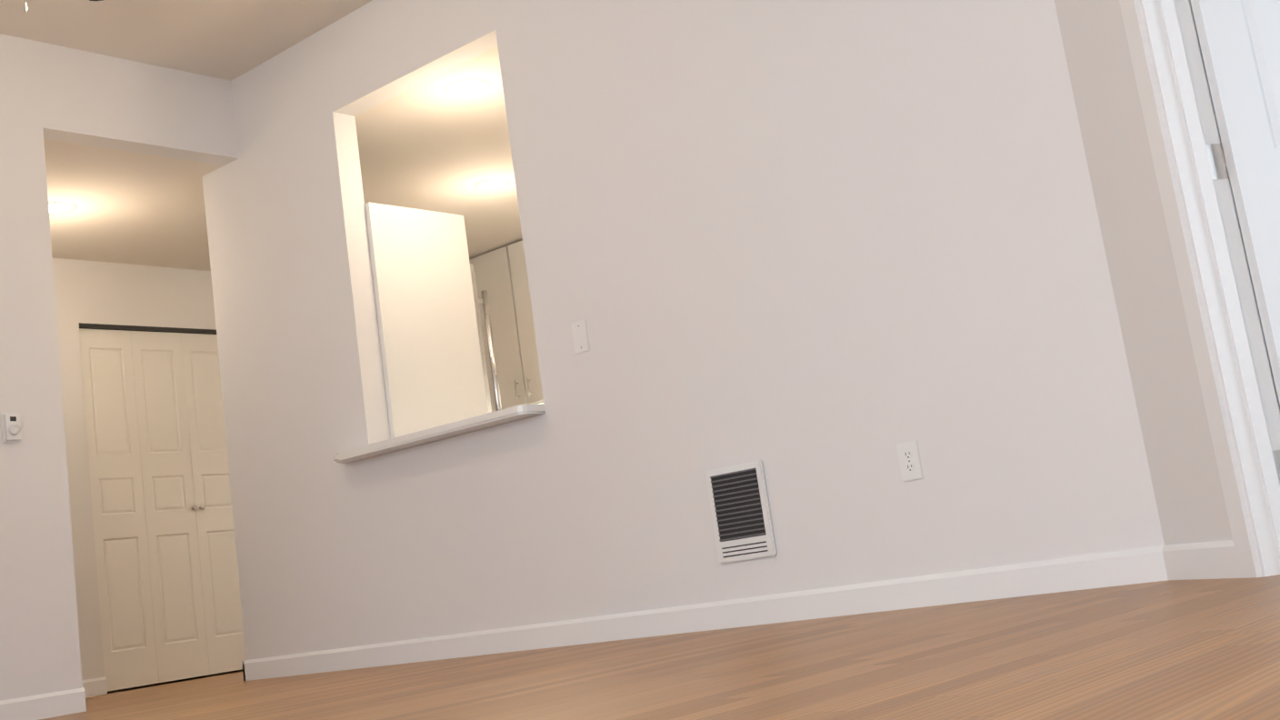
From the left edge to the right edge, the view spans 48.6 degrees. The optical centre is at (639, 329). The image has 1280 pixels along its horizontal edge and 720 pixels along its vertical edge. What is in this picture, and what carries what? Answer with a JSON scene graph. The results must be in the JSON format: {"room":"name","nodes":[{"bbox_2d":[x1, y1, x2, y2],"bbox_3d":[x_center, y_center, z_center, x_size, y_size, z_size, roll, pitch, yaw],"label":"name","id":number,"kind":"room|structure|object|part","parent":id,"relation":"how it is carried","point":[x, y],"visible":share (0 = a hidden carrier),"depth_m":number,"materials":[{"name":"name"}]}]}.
{"room":"empty living room","nodes":[
{"label":"empty living room","id":0,"kind":"room"},
{"bbox_2d":[0,33,238,700],"bbox_3d":[-2.672,0.126,5.370,0.120,2.740,2.815,-16,-13,38],"label":"wall","id":1,"kind":"structure","parent":0,"point":[55,93],"depth_m":5.67,"materials":[{"name":"paint"}]},
{"bbox_2d":[0,412,21,442],"bbox_3d":[-2.416,0.377,5.469,0.034,0.115,0.070,-16,-13,38],"label":"thermostat","id":2,"kind":"object","parent":1,"relation":"attached to","point":[11,425],"visible":0.98,"depth_m":5.46,"materials":[{"name":"white plastic"}]},
{"bbox_2d":[0,687,86,719],"bbox_3d":[-2.739,1.384,4.742,0.013,0.090,1.874,-16,-13,38],"label":"baseboard","id":3,"kind":"structure","parent":1,"relation":"attached to","point":[50,705],"depth_m":5.33,"materials":[{"name":"white wood"}]},
{"bbox_2d":[52,258,216,679],"bbox_3d":[-2.619,0.621,8.224,0.120,2.740,4.140,-16,-13,38],"label":"wall","id":4,"kind":"structure","parent":0,"point":[95,292],"depth_m":7.79,"materials":[{"name":"paint"}]},
{"bbox_2d":[82,676,107,697],"bbox_3d":[-3.221,1.843,6.959,0.013,0.090,1.295,-16,-13,38],"label":"baseboard","id":5,"kind":"structure","parent":4,"relation":"attached to","point":[95,686],"depth_m":7.40,"materials":[{"name":"white wood"}]},
{"bbox_2d":[79,322,216,334],"bbox_3d":[-2.692,0.009,8.300,0.060,0.020,1.276,-16,-13,38],"label":"door track","id":6,"kind":"object","parent":4,"relation":"attached to","point":[145,328],"visible":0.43,"depth_m":8.11,"materials":[{"name":"black metal"}]},
{"bbox_2d":[79,328,159,691],"bbox_3d":[-2.868,0.963,7.777,0.030,1.965,0.316,-16,-13,38],"label":"closet door leaf","id":7,"kind":"structure","parent":6,"relation":"hanging from","point":[127,628],"depth_m":7.77,"materials":[{"name":"white wood"}]},
{"bbox_2d":[130,330,209,682],"bbox_3d":[-2.665,0.976,8.019,0.030,1.965,0.316,-16,-13,38],"label":"closet door leaf","id":8,"kind":"structure","parent":6,"relation":"hanging from","point":[179,624],"depth_m":8.01,"materials":[{"name":"white wood"}]},
{"bbox_2d":[180,332,246,674],"bbox_3d":[-2.459,0.985,8.238,0.065,1.965,0.348,-16,-13,38],"label":"closet door leaf","id":9,"kind":"structure","parent":6,"relation":"hanging from","point":[217,552],"depth_m":8.22,"materials":[{"name":"white wood"}]},
{"bbox_3d":[-2.527,1.020,8.118,0.035,0.030,0.080,-16,-13,38],"label":"closet door knobs","id":10,"kind":"part","parent":9,"relation":"part of","materials":[{"name":"silver metal"}]},
{"bbox_2d":[0,0,372,80],"bbox_3d":[0.126,-2.160,2.929,13.400,0.100,10.500,-16,-13,38],"label":"ceiling","id":11,"kind":"structure","parent":0,"point":[230,40],"depth_m":6.00,"materials":[{"name":"paint"}]},
{"bbox_2d":[24,0,102,12],"bbox_3d":[-1.884,-1.291,4.524,1.261,0.487,1.261,-16,-13,38],"label":"ceiling fan","id":12,"kind":"object","parent":11,"relation":"hanging from","point":[25,7],"visible":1,"depth_m":4.57,"materials":[{"name":"silver metal"}]},
{"bbox_2d":[43,46,522,270],"bbox_3d":[-0.969,-1.054,6.929,6.100,0.379,4.100,-16,-13,38],"label":"ceiling","id":13,"kind":"structure","parent":0,"point":[432,145],"depth_m":7.00,"materials":[{"name":"paint"}]},
{"bbox_2d":[48,201,77,214],"bbox_3d":[-2.844,-0.590,6.910,0.193,0.006,0.193,-15,-12,33],"label":"recessed light","id":14,"kind":"object","parent":13,"relation":"in","point":[55,207],"depth_m":6.91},
{"bbox_2d":[473,178,509,189],"bbox_3d":[-0.786,-0.773,7.551,0.193,0.006,0.193,-15,-12,33],"label":"recessed light","id":15,"kind":"object","parent":13,"relation":"in","point":[492,183],"depth_m":7.54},
{"bbox_2d":[39,574,1279,719],"bbox_3d":[-0.768,0.915,3.185,10.400,0.080,9.600,-16,-13,38],"label":"floor","id":16,"kind":"structure","parent":0,"point":[1200,649],"depth_m":2.62,"materials":[{"name":"brown wood"}]},
{"bbox_2d":[364,201,488,438],"bbox_3d":[-0.871,0.417,6.204,0.030,1.955,0.558,-16,-13,38],"label":"panel","id":17,"kind":"object","parent":16,"relation":"on","point":[428,334],"visible":0.57,"depth_m":6.25,"materials":[{"name":"white paint"}]},
{"bbox_2d":[470,263,501,412],"bbox_3d":[-1.155,0.622,6.540,0.875,1.730,0.689,-16,-13,38],"label":"fridge","id":18,"kind":"object","parent":16,"relation":"on","point":[484,300],"visible":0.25,"depth_m":6.58,"materials":[{"name":"grey metal"}]},
{"bbox_2d":[202,0,1164,659],"bbox_3d":[-0.283,-0.229,5.299,4.320,2.740,0.120,-16,-13,38],"label":"wall","id":19,"kind":"structure","parent":0,"point":[819,258],"depth_m":4.82,"materials":[{"name":"paint"}]},
{"bbox_2d":[333,404,545,463],"bbox_3d":[-0.792,0.420,5.617,1.171,0.035,0.236,-16,-13,38],"label":"sill ledge","id":20,"kind":"object","parent":19,"relation":"on","point":[495,418],"visible":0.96,"depth_m":5.47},
{"bbox_2d":[570,319,589,354],"bbox_3d":[-0.216,0.027,5.146,0.070,0.115,0.007,-16,-13,38],"label":"blank wall plate","id":21,"kind":"object","parent":19,"relation":"attached to","point":[580,336],"visible":1,"depth_m":5.14,"materials":[{"name":"white plastic"}]},
{"bbox_2d":[242,545,1168,680],"bbox_3d":[-0.191,1.075,5.062,4.213,0.090,0.013,-16,-13,38],"label":"baseboard","id":22,"kind":"structure","parent":19,"relation":"attached to","point":[1140,565],"depth_m":4.57,"materials":[{"name":"white wood"}]},
{"bbox_2d":[705,460,777,563],"bbox_3d":[0.328,0.600,4.647,0.230,0.310,0.021,-16,-13,38],"label":"wall heater","id":23,"kind":"object","parent":19,"relation":"in","point":[741,514],"visible":1,"depth_m":4.64,"materials":[{"name":"white metal"}]},
{"bbox_2d":[896,440,923,481],"bbox_3d":[0.809,0.396,4.261,0.070,0.115,0.009,-16,-13,38],"label":"electrical outlet","id":24,"kind":"object","parent":19,"relation":"attached to","point":[909,461],"visible":1,"depth_m":4.26,"materials":[{"name":"white plastic"}]},
{"bbox_2d":[1054,0,1232,545],"bbox_3d":[1.561,-1.165,1.481,0.120,2.740,5.250,-7,-10,-8],"label":"wall","id":25,"kind":"structure","parent":0,"point":[1177,439],"depth_m":3.71,"materials":[{"name":"paint"}]},
{"bbox_2d":[1119,0,1279,578],"bbox_3d":[1.416,-0.504,3.110,0.152,2.050,0.936,-7,-10,-8],"label":"door frame","id":26,"kind":"structure","parent":25,"relation":"attached to","point":[1237,384],"depth_m":3.44,"materials":[{"name":"white wood"}]},
{"bbox_2d":[1162,540,1240,579],"bbox_3d":[1.414,0.583,3.573,0.013,0.090,0.377,-7,-10,-8],"label":"baseboard","id":27,"kind":"structure","parent":25,"relation":"attached to","point":[1213,560],"depth_m":3.56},
{"bbox_2d":[1190,0,1279,484],"bbox_3d":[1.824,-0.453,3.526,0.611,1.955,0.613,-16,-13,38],"label":"door leaf","id":28,"kind":"structure","parent":25,"relation":"in","point":[1239,40],"depth_m":3.48,"materials":[{"name":"white wood"}]},
{"bbox_3d":[0.714,0.117,8.077,5.540,2.740,0.120,-16,-13,38],"label":"wall","id":29,"kind":"structure","parent":0,"visible":0},
{"bbox_2d":[469,240,544,411],"bbox_3d":[-0.654,-0.022,8.927,1.043,1.024,0.343,-16,-13,38],"label":"upper cabinet","id":30,"kind":"object","parent":29,"relation":"attached to","point":[501,275],"visible":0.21,"depth_m":8.82,"materials":[{"name":"white wood"}]}
]}

